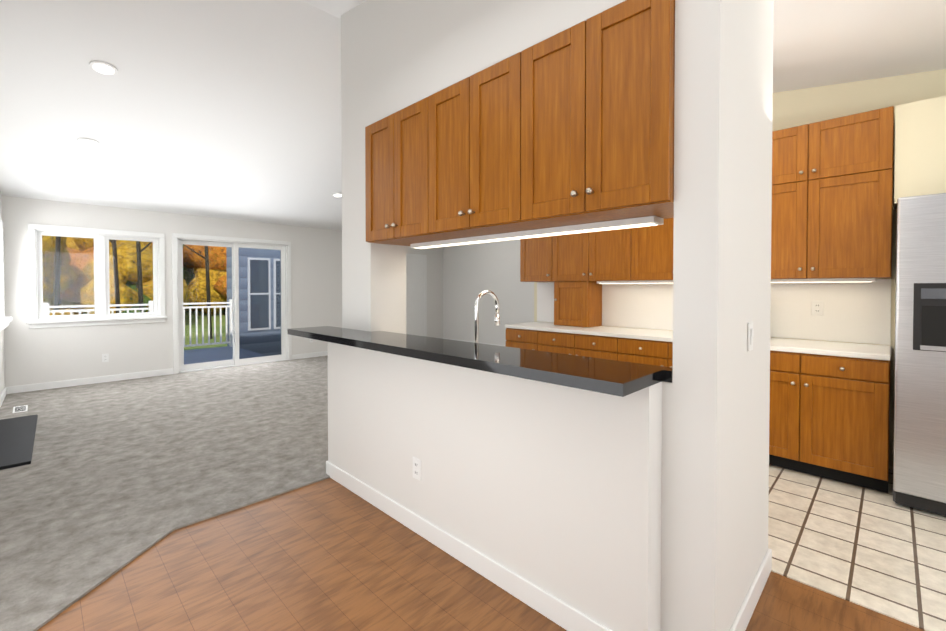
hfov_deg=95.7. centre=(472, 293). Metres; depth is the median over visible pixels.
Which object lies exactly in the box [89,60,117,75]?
recessed light
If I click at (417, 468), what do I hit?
outlet
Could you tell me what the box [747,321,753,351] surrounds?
light switch
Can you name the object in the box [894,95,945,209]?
wall
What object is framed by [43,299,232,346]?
deck railing
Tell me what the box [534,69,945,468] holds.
wall
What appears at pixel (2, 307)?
window
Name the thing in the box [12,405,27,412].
air vent register
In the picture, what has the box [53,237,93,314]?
tree
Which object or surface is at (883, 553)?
floor
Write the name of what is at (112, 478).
floor carpet
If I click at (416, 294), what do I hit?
room door
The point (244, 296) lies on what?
house
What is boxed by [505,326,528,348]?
base cabinet
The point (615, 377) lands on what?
countertop
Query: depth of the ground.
19.24 m
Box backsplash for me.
[537,279,890,344]
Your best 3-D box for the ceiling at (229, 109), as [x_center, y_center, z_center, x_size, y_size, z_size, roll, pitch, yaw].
[-1.730,-1.696,6.001,5.090,0.995,8.050,1,1,44]
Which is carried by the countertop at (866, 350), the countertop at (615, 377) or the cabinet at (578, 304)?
the cabinet at (578, 304)
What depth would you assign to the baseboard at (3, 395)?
4.99 m
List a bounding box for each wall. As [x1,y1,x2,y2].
[0,191,4,395]
[2,195,442,386]
[328,0,671,630]
[443,239,533,344]
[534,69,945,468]
[671,0,773,630]
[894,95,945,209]
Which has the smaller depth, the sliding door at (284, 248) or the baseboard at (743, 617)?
the baseboard at (743, 617)
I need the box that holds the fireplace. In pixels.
[0,317,37,469]
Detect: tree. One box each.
[42,235,76,309]
[50,307,140,314]
[53,236,211,338]
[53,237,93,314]
[60,237,189,307]
[80,242,189,313]
[183,245,202,309]
[183,245,226,314]
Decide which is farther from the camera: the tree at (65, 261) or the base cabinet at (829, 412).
the tree at (65, 261)
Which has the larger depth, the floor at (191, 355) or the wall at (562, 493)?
the floor at (191, 355)
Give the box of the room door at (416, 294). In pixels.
[406,253,426,336]
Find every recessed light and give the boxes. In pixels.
[77,138,99,146]
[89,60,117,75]
[332,193,341,196]
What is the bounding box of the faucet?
[474,290,499,342]
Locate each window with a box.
[0,219,8,331]
[27,224,166,328]
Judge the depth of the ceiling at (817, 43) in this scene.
2.71 m
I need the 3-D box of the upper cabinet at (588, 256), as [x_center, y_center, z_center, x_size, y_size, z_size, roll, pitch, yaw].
[1.318,-0.708,4.561,1.036,1.147,0.338,1,1,44]
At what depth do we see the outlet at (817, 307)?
3.41 m
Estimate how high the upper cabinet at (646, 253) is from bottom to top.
1.147 m
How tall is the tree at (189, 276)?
8.006 m
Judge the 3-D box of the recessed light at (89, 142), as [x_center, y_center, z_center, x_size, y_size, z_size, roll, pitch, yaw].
[-3.890,-1.534,4.334,0.170,0.044,0.170,1,1,44]
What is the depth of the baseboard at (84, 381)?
5.83 m
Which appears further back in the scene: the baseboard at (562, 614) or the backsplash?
the backsplash
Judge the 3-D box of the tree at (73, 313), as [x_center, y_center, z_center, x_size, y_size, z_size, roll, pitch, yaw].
[-11.545,1.202,6.142,2.498,2.067,12.268,1,1,44]
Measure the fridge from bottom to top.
1.864 m
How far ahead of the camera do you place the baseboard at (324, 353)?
8.07 m
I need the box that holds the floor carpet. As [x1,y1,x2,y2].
[0,355,329,630]
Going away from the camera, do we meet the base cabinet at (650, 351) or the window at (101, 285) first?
the base cabinet at (650, 351)
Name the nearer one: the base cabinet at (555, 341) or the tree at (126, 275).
the base cabinet at (555, 341)
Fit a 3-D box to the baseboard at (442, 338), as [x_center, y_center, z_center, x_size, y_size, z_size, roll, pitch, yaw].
[0.925,1.154,8.858,4.640,0.100,0.013,1,1,44]
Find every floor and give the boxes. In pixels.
[37,478,924,630]
[184,346,265,363]
[768,465,945,630]
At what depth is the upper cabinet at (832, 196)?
3.08 m
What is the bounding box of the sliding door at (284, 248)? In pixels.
[172,233,291,373]
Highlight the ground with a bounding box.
[83,310,226,349]
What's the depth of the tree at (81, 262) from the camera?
22.97 m
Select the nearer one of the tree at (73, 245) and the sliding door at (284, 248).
the sliding door at (284, 248)
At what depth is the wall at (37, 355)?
6.21 m
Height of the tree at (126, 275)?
4.165 m
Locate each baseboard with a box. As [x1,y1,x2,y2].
[0,387,5,406]
[6,368,172,393]
[292,351,327,359]
[326,461,611,630]
[442,338,501,345]
[730,548,771,630]
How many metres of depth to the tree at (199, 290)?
28.01 m
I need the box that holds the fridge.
[893,193,945,515]
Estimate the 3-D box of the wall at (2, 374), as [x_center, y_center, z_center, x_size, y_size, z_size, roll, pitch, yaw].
[-1.973,-0.353,1.241,0.150,3.340,11.440,-1,1,-44]
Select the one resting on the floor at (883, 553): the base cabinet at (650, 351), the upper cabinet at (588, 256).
the base cabinet at (650, 351)
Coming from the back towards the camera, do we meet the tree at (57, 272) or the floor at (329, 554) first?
the tree at (57, 272)
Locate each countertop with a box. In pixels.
[287,326,672,396]
[509,322,890,357]
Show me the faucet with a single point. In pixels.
(495, 298)
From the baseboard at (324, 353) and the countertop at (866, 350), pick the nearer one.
the countertop at (866, 350)
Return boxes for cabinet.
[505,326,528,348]
[520,237,543,281]
[529,330,608,359]
[544,229,619,281]
[554,282,603,326]
[609,334,672,367]
[620,218,673,281]
[769,350,890,492]
[771,106,893,281]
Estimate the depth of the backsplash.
3.50 m
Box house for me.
[226,247,280,355]
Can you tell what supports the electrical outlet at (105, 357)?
attached to the wall at (37, 355)
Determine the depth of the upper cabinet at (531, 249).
4.96 m
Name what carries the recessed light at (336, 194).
in the ceiling at (229, 109)
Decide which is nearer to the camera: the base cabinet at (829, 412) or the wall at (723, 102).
the wall at (723, 102)
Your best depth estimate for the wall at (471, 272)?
9.51 m
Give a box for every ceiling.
[0,0,341,229]
[302,0,945,92]
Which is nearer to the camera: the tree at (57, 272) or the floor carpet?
the floor carpet
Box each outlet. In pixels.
[102,354,108,361]
[413,457,420,480]
[812,301,822,315]
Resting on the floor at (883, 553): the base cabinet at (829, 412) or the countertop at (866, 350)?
the base cabinet at (829, 412)
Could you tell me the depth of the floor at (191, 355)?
8.72 m

